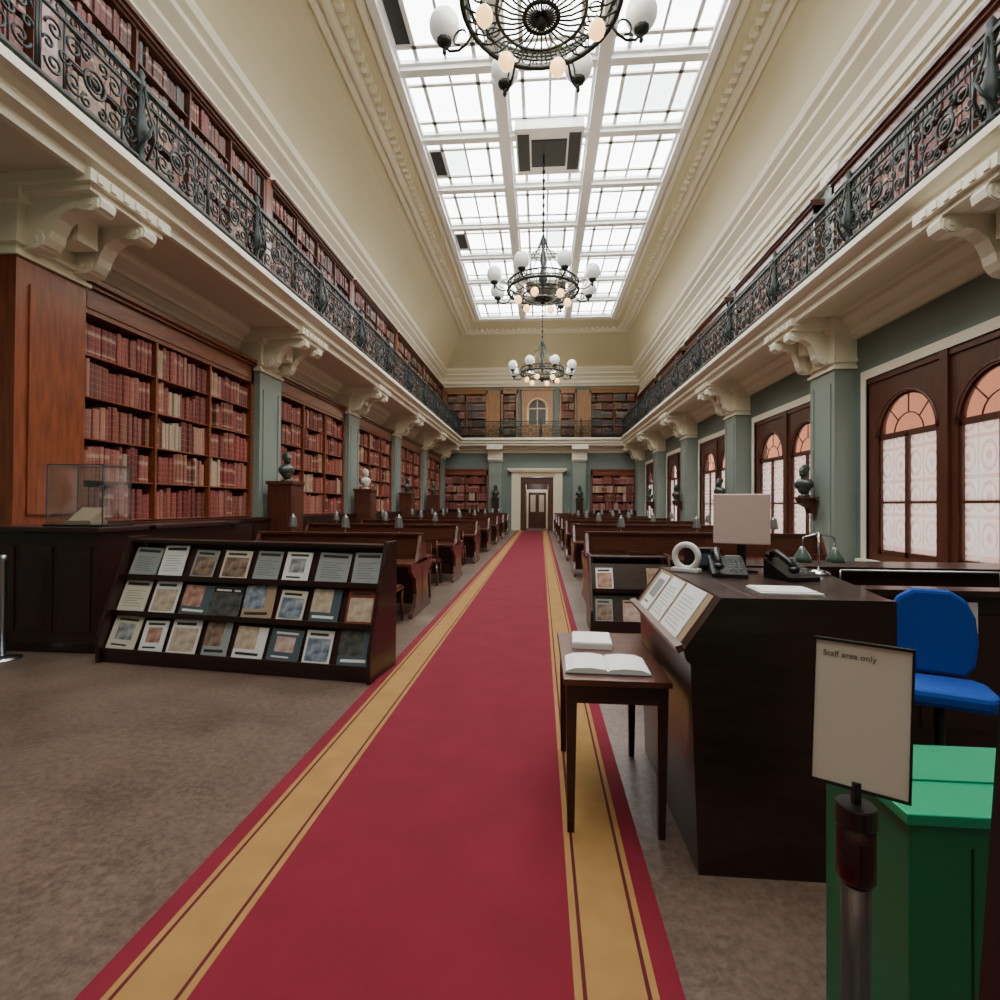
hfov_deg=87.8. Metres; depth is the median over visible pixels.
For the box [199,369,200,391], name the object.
book
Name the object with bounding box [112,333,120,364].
book
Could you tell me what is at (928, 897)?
box
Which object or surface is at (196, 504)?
book
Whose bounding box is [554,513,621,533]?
desk
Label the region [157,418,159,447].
book
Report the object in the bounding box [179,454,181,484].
book
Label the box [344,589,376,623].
magazine
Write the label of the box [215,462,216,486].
book
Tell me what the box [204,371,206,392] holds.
book
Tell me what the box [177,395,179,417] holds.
book
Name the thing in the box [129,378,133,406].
book
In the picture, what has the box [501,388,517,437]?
bookcase
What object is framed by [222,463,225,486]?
book
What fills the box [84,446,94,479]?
book
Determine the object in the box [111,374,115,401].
book
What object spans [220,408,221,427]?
book
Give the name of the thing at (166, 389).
book
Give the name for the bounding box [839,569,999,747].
counter
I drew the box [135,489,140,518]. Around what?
book
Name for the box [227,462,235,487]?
book
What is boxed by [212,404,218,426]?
book
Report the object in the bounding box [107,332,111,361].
book
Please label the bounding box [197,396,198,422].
book
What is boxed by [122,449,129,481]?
book
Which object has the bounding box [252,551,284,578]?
magazine
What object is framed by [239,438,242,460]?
book
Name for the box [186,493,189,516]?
book
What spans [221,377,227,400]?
book
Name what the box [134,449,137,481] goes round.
book
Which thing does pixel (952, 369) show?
window
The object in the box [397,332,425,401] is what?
bookcase
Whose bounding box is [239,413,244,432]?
book
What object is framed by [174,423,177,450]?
book
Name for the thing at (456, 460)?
wall
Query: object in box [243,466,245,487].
book
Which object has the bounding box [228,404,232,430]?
book
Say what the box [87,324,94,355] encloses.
book
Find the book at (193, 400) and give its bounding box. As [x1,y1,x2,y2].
[189,399,194,421]
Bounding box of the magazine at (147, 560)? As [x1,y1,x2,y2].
[129,547,164,574]
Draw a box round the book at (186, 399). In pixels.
[183,398,187,419]
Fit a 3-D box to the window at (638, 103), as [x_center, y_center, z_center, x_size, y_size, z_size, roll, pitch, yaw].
[1.206,-9.276,12.674,6.980,0.410,27.270,0,-1,5]
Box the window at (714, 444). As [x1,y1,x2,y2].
[698,429,724,524]
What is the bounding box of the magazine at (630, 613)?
[623,600,640,621]
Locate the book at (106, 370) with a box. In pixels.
[105,369,107,400]
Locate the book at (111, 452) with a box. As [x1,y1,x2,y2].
[109,449,114,480]
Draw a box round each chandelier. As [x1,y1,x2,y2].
[429,0,657,96]
[487,154,599,313]
[508,290,576,385]
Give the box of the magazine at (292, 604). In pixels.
[275,590,308,619]
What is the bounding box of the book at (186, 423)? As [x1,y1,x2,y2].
[185,423,186,451]
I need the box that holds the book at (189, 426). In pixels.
[187,424,191,452]
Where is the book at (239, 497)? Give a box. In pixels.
[237,496,240,515]
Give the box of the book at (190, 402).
[189,400,191,420]
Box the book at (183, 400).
[182,398,184,418]
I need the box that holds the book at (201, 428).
[201,428,204,454]
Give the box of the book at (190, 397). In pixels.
[182,396,196,421]
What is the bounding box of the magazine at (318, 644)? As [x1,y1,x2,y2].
[301,630,334,663]
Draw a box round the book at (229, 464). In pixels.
[229,464,230,486]
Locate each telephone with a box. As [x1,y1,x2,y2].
[708,547,747,578]
[763,549,820,581]
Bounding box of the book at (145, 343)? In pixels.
[144,342,147,373]
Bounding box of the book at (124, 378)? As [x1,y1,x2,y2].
[122,375,126,404]
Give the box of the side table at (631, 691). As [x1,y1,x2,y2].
[557,632,672,840]
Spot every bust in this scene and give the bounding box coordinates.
[278,452,294,480]
[361,469,370,488]
[404,477,410,492]
[430,483,435,494]
[492,485,498,497]
[576,485,582,497]
[646,488,652,501]
[672,484,679,500]
[714,478,725,493]
[794,464,813,496]
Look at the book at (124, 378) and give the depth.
7.53 m
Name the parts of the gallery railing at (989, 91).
railing panel, railing panel, baluster post, railing panel, railing panel, baluster post, railing panel, railing panel, baluster post, railing panel, railing panel, baluster post, railing panel, railing panel, baluster post, railing panel, railing panel, baluster post, railing panel, railing panel, baluster post, railing panel, railing panel, baluster post, railing panel, railing panel, baluster post, railing panel, railing panel, baluster post, railing panel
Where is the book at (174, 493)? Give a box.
[174,493,175,517]
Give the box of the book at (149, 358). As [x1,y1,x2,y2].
[147,343,151,374]
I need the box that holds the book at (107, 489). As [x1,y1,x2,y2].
[104,488,109,519]
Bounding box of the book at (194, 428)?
[192,427,195,452]
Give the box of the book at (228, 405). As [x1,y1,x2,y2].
[228,405,230,429]
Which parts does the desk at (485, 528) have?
panel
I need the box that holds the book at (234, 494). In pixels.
[232,493,246,514]
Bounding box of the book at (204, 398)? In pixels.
[203,398,204,423]
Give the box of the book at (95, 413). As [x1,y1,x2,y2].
[90,409,99,438]
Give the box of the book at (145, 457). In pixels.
[144,456,147,482]
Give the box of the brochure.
[640,572,670,609]
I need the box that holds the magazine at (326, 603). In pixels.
[308,589,343,621]
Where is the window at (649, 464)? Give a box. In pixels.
[645,459,652,517]
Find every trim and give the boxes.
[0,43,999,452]
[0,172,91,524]
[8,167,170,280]
[40,0,57,89]
[129,0,954,387]
[238,328,283,516]
[258,327,327,376]
[265,177,270,272]
[334,0,771,332]
[334,385,360,512]
[348,384,390,415]
[351,279,353,340]
[384,414,402,510]
[395,413,424,435]
[396,332,397,381]
[415,432,427,509]
[423,431,446,448]
[435,444,445,508]
[442,443,461,457]
[443,391,445,420]
[485,391,500,437]
[486,444,502,512]
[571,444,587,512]
[577,390,589,436]
[621,443,636,458]
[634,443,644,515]
[636,431,655,450]
[639,0,984,390]
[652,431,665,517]
[659,412,684,436]
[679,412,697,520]
[695,381,732,415]
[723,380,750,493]
[731,275,742,336]
[764,318,828,374]
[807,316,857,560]
[820,161,843,262]
[912,151,999,278]
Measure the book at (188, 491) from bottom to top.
0.478 m
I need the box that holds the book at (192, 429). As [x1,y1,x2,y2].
[192,429,193,452]
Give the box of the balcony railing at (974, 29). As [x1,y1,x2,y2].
[826,0,999,257]
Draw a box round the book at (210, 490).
[210,490,214,515]
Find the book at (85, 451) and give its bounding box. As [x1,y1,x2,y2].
[84,450,86,478]
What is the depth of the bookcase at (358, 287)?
18.84 m
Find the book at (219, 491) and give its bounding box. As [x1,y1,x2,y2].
[215,490,220,515]
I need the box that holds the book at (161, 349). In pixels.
[159,348,165,379]
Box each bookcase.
[0,0,39,75]
[57,0,270,268]
[84,281,271,540]
[270,180,353,340]
[281,377,356,531]
[353,279,397,380]
[359,415,401,518]
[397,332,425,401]
[401,436,428,516]
[425,365,443,418]
[427,449,446,513]
[445,388,487,437]
[445,469,487,512]
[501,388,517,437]
[559,387,576,436]
[589,387,638,436]
[590,469,635,515]
[636,378,656,420]
[655,347,686,396]
[684,297,733,379]
[731,199,824,339]
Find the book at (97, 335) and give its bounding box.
[94,327,100,357]
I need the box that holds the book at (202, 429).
[202,429,203,454]
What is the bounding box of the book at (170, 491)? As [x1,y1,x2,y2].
[170,491,181,517]
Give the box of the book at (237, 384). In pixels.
[236,383,238,403]
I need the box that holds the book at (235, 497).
[234,496,236,515]
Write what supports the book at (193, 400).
in the bookcase at (110, 309)
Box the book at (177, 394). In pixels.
[177,394,181,417]
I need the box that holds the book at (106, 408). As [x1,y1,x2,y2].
[102,407,110,440]
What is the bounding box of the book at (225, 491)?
[213,489,226,515]
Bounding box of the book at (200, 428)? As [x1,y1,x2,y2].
[200,428,201,454]
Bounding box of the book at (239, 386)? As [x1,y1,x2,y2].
[239,386,240,404]
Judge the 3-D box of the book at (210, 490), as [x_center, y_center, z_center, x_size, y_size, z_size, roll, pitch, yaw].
[-5.420,0.061,9.653,0.264,0.485,0.055,0,-1,5]
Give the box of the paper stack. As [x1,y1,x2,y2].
[572,631,611,649]
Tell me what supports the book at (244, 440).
in the bookcase at (110, 309)
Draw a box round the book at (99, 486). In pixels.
[84,485,101,507]
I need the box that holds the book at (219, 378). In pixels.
[218,377,220,397]
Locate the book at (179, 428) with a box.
[178,427,180,450]
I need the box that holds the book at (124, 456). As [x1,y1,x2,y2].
[122,454,126,480]
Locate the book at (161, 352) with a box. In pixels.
[160,350,162,378]
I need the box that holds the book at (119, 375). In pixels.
[114,374,121,403]
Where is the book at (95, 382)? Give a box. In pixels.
[93,364,97,397]
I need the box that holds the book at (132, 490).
[131,489,134,518]
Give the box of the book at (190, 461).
[189,461,190,484]
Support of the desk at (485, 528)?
on the floor
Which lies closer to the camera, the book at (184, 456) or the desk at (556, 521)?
the book at (184, 456)
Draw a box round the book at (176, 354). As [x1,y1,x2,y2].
[176,354,176,383]
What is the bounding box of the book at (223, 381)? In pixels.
[222,379,224,399]
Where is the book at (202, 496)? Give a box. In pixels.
[200,493,203,516]
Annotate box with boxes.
[826,745,995,999]
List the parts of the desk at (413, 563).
panel, panel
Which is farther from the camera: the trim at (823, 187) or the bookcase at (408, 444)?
the bookcase at (408, 444)
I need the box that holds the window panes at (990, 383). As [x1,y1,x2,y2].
[709,367,999,561]
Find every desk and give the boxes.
[255,531,431,619]
[305,523,462,582]
[360,519,480,563]
[394,516,491,551]
[417,515,498,544]
[437,513,504,538]
[447,512,508,534]
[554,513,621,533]
[555,514,632,537]
[557,515,646,542]
[560,517,666,549]
[564,520,692,560]
[571,524,712,576]
[581,531,826,603]
[630,567,896,882]
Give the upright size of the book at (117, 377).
0.390 m
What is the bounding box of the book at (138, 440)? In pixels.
[136,418,140,444]
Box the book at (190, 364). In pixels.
[189,364,190,387]
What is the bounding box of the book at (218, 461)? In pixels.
[213,460,219,486]
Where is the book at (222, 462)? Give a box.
[222,462,226,486]
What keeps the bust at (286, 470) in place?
on the pedestal at (284, 498)
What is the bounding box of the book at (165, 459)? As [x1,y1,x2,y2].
[162,457,167,483]
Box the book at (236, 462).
[236,462,240,487]
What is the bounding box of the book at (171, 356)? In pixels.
[169,351,173,382]
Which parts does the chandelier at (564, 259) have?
globe, globe, arm, arm, lit globe, globe, arm, lit globe, lit globe, suspension rod, hoop frame, lit globe, arm, lit globe, arm, globe, lit globe, arm, arm, globe, globe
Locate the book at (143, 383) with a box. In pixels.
[141,382,144,408]
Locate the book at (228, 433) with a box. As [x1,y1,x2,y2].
[228,433,232,458]
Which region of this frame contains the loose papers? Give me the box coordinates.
[746,585,824,595]
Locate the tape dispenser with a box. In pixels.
[671,542,701,573]
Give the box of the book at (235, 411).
[234,411,235,430]
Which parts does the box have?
lid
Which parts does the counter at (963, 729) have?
metal rail, cap rail, panel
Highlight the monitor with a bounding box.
[713,494,770,572]
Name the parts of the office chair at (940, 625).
backrest, seat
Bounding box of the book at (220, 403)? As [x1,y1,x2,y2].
[212,402,222,427]
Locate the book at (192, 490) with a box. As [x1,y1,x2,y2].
[186,489,194,516]
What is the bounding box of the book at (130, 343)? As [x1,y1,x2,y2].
[128,341,133,368]
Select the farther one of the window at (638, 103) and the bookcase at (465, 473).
the bookcase at (465, 473)
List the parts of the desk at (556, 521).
panel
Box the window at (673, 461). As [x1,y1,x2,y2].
[666,448,680,520]
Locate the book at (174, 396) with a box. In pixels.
[172,393,176,416]
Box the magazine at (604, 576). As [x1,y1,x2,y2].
[595,568,613,587]
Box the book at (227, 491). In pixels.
[227,491,228,515]
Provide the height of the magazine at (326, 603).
0.292 m
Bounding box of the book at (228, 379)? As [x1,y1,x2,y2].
[228,379,229,400]
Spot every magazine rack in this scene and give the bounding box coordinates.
[95,535,396,684]
[586,552,670,632]
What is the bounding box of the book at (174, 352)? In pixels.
[174,352,175,382]
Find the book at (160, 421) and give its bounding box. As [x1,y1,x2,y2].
[160,421,161,448]
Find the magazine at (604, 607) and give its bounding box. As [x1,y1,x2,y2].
[595,599,612,620]
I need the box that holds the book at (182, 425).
[167,422,185,451]
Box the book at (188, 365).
[187,364,189,387]
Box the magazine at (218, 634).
[200,622,233,655]
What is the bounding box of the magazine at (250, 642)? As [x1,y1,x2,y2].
[231,626,269,658]
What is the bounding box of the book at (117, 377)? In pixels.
[115,376,118,402]
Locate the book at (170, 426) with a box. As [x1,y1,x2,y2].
[168,425,171,449]
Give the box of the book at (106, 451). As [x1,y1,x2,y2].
[104,448,108,479]
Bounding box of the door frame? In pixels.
[507,468,566,530]
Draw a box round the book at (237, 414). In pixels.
[236,413,238,431]
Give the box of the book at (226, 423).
[225,403,227,428]
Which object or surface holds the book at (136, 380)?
in the bookcase at (110, 309)
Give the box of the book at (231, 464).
[231,464,232,487]
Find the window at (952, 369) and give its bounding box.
[855,316,999,562]
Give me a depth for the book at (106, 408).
7.31 m
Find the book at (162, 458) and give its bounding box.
[162,458,163,483]
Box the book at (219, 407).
[219,407,220,427]
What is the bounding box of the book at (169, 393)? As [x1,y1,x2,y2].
[168,392,171,415]
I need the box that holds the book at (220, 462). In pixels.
[220,462,221,486]
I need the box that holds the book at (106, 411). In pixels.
[105,409,107,439]
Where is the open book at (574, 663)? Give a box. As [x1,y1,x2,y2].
[564,653,652,676]
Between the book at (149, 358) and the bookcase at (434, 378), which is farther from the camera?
the bookcase at (434, 378)
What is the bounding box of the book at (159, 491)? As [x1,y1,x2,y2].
[157,490,162,517]
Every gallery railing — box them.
[0,0,461,435]
[461,418,621,437]
[621,15,999,435]
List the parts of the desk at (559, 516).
panel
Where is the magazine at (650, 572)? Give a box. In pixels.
[646,568,658,584]
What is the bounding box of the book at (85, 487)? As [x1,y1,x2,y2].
[85,487,87,506]
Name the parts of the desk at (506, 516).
panel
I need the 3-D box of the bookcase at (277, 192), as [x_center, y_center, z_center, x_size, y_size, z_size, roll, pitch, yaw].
[-4.999,-5.482,13.896,0.455,3.120,4.870,0,-1,5]
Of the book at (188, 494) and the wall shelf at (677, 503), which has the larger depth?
the wall shelf at (677, 503)
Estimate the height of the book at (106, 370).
0.444 m
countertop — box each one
[698,568,885,598]
[746,560,999,587]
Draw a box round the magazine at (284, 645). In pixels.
[265,629,303,661]
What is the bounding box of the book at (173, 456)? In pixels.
[159,454,175,483]
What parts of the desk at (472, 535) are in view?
panel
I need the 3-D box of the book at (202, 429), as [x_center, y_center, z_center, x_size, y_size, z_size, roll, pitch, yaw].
[-5.442,-1.043,9.322,0.264,0.467,0.050,0,-1,5]
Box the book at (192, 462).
[191,461,194,484]
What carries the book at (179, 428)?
in the bookcase at (110, 309)
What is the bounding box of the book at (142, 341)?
[140,340,143,372]
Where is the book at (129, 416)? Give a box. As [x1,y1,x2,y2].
[127,414,131,443]
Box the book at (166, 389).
[164,388,167,414]
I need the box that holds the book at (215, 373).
[215,373,216,396]
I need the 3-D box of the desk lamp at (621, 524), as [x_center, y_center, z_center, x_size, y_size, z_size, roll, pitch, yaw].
[2.016,0.571,8.663,0.150,0.640,0.146,0,-1,5]
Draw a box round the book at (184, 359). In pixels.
[183,357,186,386]
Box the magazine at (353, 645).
[336,630,369,666]
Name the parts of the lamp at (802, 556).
lamp shade, stem, lamp shade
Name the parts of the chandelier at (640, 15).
globe, arm, lit globe, globe, lit globe, arm, hoop frame, lit globe, arm, globe, lit globe, arm, globe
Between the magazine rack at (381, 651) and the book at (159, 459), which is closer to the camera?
the magazine rack at (381, 651)
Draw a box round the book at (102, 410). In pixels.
[85,407,104,439]
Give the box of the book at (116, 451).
[115,450,119,480]
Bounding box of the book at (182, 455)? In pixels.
[181,455,182,484]
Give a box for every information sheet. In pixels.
[649,577,685,620]
[660,583,707,637]
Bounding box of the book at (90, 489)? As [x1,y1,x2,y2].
[88,487,93,506]
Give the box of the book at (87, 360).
[85,358,89,395]
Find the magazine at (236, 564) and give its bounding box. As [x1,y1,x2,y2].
[219,550,253,577]
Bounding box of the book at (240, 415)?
[239,414,241,432]
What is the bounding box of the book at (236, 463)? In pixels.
[236,463,237,487]
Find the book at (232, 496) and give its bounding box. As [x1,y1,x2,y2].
[232,496,233,515]
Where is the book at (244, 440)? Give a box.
[242,438,245,460]
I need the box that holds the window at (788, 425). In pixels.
[751,394,809,532]
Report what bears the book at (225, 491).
in the bookcase at (110, 309)
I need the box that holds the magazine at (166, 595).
[148,581,183,612]
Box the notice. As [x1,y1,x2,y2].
[967,602,977,631]
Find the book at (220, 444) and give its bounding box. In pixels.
[218,436,222,457]
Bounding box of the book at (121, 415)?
[119,412,124,442]
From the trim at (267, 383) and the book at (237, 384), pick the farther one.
the trim at (267, 383)
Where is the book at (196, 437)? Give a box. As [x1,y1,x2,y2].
[195,428,197,453]
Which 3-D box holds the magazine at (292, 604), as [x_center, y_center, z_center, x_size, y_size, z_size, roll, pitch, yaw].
[-1.940,0.986,4.849,0.274,0.270,0.112,0,-1,12]
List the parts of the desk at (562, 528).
panel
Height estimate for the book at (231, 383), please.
0.407 m
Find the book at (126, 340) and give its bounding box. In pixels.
[125,338,127,366]
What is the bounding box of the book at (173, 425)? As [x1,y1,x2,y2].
[165,423,174,449]
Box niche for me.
[521,388,553,437]
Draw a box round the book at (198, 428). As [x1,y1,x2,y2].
[198,428,199,453]
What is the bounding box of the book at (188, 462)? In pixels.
[187,461,189,484]
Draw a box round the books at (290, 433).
[0,0,999,512]
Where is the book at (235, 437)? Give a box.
[234,436,237,459]
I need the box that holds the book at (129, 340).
[129,340,135,369]
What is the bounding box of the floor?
[0,528,825,999]
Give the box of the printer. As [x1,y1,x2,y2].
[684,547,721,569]
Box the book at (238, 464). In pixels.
[237,464,239,487]
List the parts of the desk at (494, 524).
panel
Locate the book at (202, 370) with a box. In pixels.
[201,369,203,392]
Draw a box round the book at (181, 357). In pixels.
[181,357,182,385]
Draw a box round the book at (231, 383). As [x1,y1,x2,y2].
[230,381,232,401]
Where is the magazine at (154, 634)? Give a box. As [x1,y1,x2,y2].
[138,620,169,651]
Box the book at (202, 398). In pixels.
[202,398,203,422]
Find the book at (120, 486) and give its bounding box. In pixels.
[104,484,123,519]
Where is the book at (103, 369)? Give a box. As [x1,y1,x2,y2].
[101,367,104,399]
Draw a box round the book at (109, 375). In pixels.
[108,373,111,400]
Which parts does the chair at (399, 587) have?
seat, leg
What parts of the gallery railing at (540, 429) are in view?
railing panel, railing panel, baluster post, railing panel, railing panel, baluster post, railing panel, railing panel, baluster post, railing panel, railing panel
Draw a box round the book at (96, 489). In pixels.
[94,487,98,507]
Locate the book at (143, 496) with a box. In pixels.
[142,495,145,518]
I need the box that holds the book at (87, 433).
[84,409,90,437]
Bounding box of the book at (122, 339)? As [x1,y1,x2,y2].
[121,337,124,365]
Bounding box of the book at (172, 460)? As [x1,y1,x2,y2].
[170,458,173,483]
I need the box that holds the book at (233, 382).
[233,382,234,402]
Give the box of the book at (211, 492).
[210,491,212,516]
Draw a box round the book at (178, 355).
[177,354,180,384]
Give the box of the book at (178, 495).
[176,493,180,517]
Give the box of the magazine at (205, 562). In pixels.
[189,550,220,576]
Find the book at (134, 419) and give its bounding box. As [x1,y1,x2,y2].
[132,417,136,444]
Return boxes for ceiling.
[194,0,872,367]
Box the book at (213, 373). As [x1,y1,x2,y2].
[213,373,214,395]
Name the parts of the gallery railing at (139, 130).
railing panel, railing panel, baluster post, railing panel, railing panel, baluster post, railing panel, railing panel, baluster post, railing panel, railing panel, baluster post, railing panel, railing panel, baluster post, railing panel, railing panel, baluster post, railing panel, railing panel, baluster post, railing panel, railing panel, baluster post, railing panel, railing panel, baluster post, railing panel, railing panel, baluster post, railing panel, railing panel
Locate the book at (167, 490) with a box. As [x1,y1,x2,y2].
[157,488,169,517]
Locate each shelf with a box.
[101,619,365,673]
[112,582,370,629]
[123,547,377,588]
[591,563,666,592]
[593,594,640,625]
[645,502,653,508]
[670,501,681,509]
[791,497,818,513]
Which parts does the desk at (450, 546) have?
panel, panel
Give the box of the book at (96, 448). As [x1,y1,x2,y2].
[95,447,98,479]
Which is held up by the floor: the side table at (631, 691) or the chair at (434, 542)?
the chair at (434, 542)
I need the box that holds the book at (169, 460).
[168,458,170,483]
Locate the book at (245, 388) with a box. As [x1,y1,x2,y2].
[245,388,246,406]
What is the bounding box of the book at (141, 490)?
[140,490,141,518]
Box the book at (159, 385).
[158,383,160,412]
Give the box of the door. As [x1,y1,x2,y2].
[526,484,547,527]
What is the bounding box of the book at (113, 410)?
[111,407,116,441]
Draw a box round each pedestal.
[265,481,304,531]
[353,489,376,523]
[398,493,415,516]
[426,495,439,514]
[491,498,499,512]
[575,498,583,512]
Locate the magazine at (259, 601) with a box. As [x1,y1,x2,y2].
[240,585,277,617]
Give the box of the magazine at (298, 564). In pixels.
[281,552,313,580]
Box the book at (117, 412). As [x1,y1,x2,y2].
[117,412,118,441]
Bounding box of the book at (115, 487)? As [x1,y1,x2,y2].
[104,485,117,519]
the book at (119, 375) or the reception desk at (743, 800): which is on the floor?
the reception desk at (743, 800)
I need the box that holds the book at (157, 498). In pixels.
[156,492,158,517]
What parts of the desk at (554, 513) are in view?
divider panel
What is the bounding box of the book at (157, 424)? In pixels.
[157,424,158,447]
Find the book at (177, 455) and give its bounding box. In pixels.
[175,454,178,483]
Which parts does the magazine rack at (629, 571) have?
panel, panel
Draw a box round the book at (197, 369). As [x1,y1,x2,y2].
[196,367,198,390]
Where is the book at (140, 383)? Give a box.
[139,382,141,408]
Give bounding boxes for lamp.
[288,514,297,530]
[333,511,339,522]
[341,514,349,531]
[382,511,388,523]
[394,514,402,532]
[432,512,437,523]
[596,512,601,523]
[617,515,624,530]
[650,513,655,521]
[692,516,700,531]
[705,513,710,522]
[771,516,778,532]
[793,532,845,575]
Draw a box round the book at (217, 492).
[216,492,217,515]
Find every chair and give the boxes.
[396,584,403,620]
[424,539,441,585]
[425,543,431,597]
[460,530,465,565]
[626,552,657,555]
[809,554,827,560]
[893,588,999,745]
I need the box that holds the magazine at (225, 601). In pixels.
[206,587,244,615]
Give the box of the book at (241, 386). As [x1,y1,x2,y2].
[241,386,242,405]
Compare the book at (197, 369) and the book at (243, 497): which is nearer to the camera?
the book at (197, 369)
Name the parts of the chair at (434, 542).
backrest, seat, leg, leg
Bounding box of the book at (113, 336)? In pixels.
[112,334,115,362]
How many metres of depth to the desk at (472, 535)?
14.29 m
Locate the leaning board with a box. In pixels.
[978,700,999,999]
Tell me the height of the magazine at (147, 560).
0.284 m
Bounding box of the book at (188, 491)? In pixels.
[175,489,190,516]
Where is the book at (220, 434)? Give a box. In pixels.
[212,433,225,457]
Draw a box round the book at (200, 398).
[199,397,201,422]
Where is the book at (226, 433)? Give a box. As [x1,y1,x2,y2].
[226,433,227,457]
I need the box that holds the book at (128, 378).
[126,376,129,405]
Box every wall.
[443,385,639,529]
[521,477,552,477]
[645,191,999,561]
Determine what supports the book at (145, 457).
in the bookcase at (110, 309)
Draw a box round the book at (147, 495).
[142,494,148,518]
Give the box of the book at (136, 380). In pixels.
[130,377,138,407]
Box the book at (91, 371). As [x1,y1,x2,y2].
[89,362,93,396]
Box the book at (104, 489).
[104,489,105,519]
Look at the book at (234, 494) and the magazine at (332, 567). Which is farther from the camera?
the book at (234, 494)
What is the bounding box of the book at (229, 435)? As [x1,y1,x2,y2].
[228,434,230,458]
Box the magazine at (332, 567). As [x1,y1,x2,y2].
[314,552,352,581]
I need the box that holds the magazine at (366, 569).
[351,553,381,582]
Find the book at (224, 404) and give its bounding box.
[223,403,225,428]
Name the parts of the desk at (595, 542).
panel, panel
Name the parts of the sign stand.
sign panel, sign frame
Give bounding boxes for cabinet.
[0,520,239,652]
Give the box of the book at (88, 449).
[84,447,90,478]
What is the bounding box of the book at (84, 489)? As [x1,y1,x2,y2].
[83,487,85,506]
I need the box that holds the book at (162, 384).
[158,382,163,413]
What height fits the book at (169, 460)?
0.416 m
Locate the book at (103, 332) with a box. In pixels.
[101,330,106,359]
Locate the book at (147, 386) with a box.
[145,383,149,409]
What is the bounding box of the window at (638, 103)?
[366,0,739,320]
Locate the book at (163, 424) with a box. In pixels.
[162,422,164,448]
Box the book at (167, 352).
[166,351,169,380]
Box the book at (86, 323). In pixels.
[85,323,86,353]
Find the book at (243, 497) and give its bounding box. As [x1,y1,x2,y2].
[242,496,244,514]
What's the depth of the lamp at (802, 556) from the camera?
2.94 m
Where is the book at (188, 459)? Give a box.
[187,458,195,484]
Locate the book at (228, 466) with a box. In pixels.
[227,464,229,486]
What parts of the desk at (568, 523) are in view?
panel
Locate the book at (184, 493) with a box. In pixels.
[182,491,186,516]
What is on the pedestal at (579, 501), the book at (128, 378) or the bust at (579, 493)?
the bust at (579, 493)
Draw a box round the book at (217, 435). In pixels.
[217,435,218,456]
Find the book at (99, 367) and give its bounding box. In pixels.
[98,366,101,398]
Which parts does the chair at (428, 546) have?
backrest, leg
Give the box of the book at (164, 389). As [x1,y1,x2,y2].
[163,389,164,413]
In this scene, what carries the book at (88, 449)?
in the bookcase at (110, 309)
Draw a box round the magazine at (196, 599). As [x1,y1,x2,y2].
[178,585,214,614]
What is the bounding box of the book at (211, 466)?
[210,458,212,485]
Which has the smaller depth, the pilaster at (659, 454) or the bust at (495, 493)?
the pilaster at (659, 454)
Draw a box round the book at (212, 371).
[211,371,212,395]
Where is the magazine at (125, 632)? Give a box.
[105,615,144,649]
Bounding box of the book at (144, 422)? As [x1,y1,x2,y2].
[141,419,148,446]
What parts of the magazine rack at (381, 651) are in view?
panel, panel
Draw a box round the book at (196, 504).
[195,493,197,516]
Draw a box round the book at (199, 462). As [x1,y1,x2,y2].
[198,461,200,485]
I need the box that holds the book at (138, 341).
[128,339,140,370]
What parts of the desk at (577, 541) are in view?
panel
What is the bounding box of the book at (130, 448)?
[122,447,133,481]
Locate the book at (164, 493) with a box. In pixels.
[163,492,165,517]
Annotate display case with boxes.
[42,464,133,526]
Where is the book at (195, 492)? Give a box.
[195,492,199,516]
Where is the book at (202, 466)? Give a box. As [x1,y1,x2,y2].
[201,465,203,485]
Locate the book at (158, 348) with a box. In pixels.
[158,348,158,377]
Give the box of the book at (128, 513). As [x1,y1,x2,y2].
[127,488,129,518]
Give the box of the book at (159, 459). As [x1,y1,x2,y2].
[157,457,161,482]
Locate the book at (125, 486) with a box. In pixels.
[124,485,127,518]
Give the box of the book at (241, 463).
[241,463,242,487]
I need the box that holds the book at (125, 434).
[124,414,126,442]
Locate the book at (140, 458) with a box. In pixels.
[137,455,143,481]
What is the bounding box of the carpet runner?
[74,530,685,999]
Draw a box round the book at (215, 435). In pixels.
[214,434,216,456]
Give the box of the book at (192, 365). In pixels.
[191,364,194,389]
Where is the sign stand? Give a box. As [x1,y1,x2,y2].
[810,635,915,999]
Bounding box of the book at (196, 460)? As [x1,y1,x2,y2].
[196,460,197,485]
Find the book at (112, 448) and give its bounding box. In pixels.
[104,447,121,480]
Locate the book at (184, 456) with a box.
[183,455,186,484]
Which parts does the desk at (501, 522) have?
panel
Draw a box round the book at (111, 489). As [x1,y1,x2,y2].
[110,488,112,519]
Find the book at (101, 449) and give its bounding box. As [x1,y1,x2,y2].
[99,447,103,479]
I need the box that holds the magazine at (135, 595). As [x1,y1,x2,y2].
[117,580,153,610]
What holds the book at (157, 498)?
in the bookcase at (110, 309)
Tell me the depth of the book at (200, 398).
9.22 m
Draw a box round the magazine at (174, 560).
[158,545,190,575]
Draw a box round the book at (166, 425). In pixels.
[165,424,168,448]
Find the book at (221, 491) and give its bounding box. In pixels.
[221,491,223,515]
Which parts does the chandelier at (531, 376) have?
globe, globe, globe, hoop frame, suspension rod, globe, globe, globe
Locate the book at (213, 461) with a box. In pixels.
[213,461,214,486]
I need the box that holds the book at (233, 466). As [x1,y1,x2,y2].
[233,466,234,487]
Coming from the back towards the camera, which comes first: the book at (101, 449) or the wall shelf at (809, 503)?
the wall shelf at (809, 503)
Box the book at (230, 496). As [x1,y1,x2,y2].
[229,493,231,515]
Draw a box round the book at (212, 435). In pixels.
[211,434,213,455]
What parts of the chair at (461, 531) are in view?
backrest, leg, leg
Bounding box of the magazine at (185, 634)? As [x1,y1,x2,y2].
[165,619,203,653]
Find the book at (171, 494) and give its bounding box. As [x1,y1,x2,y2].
[170,493,173,517]

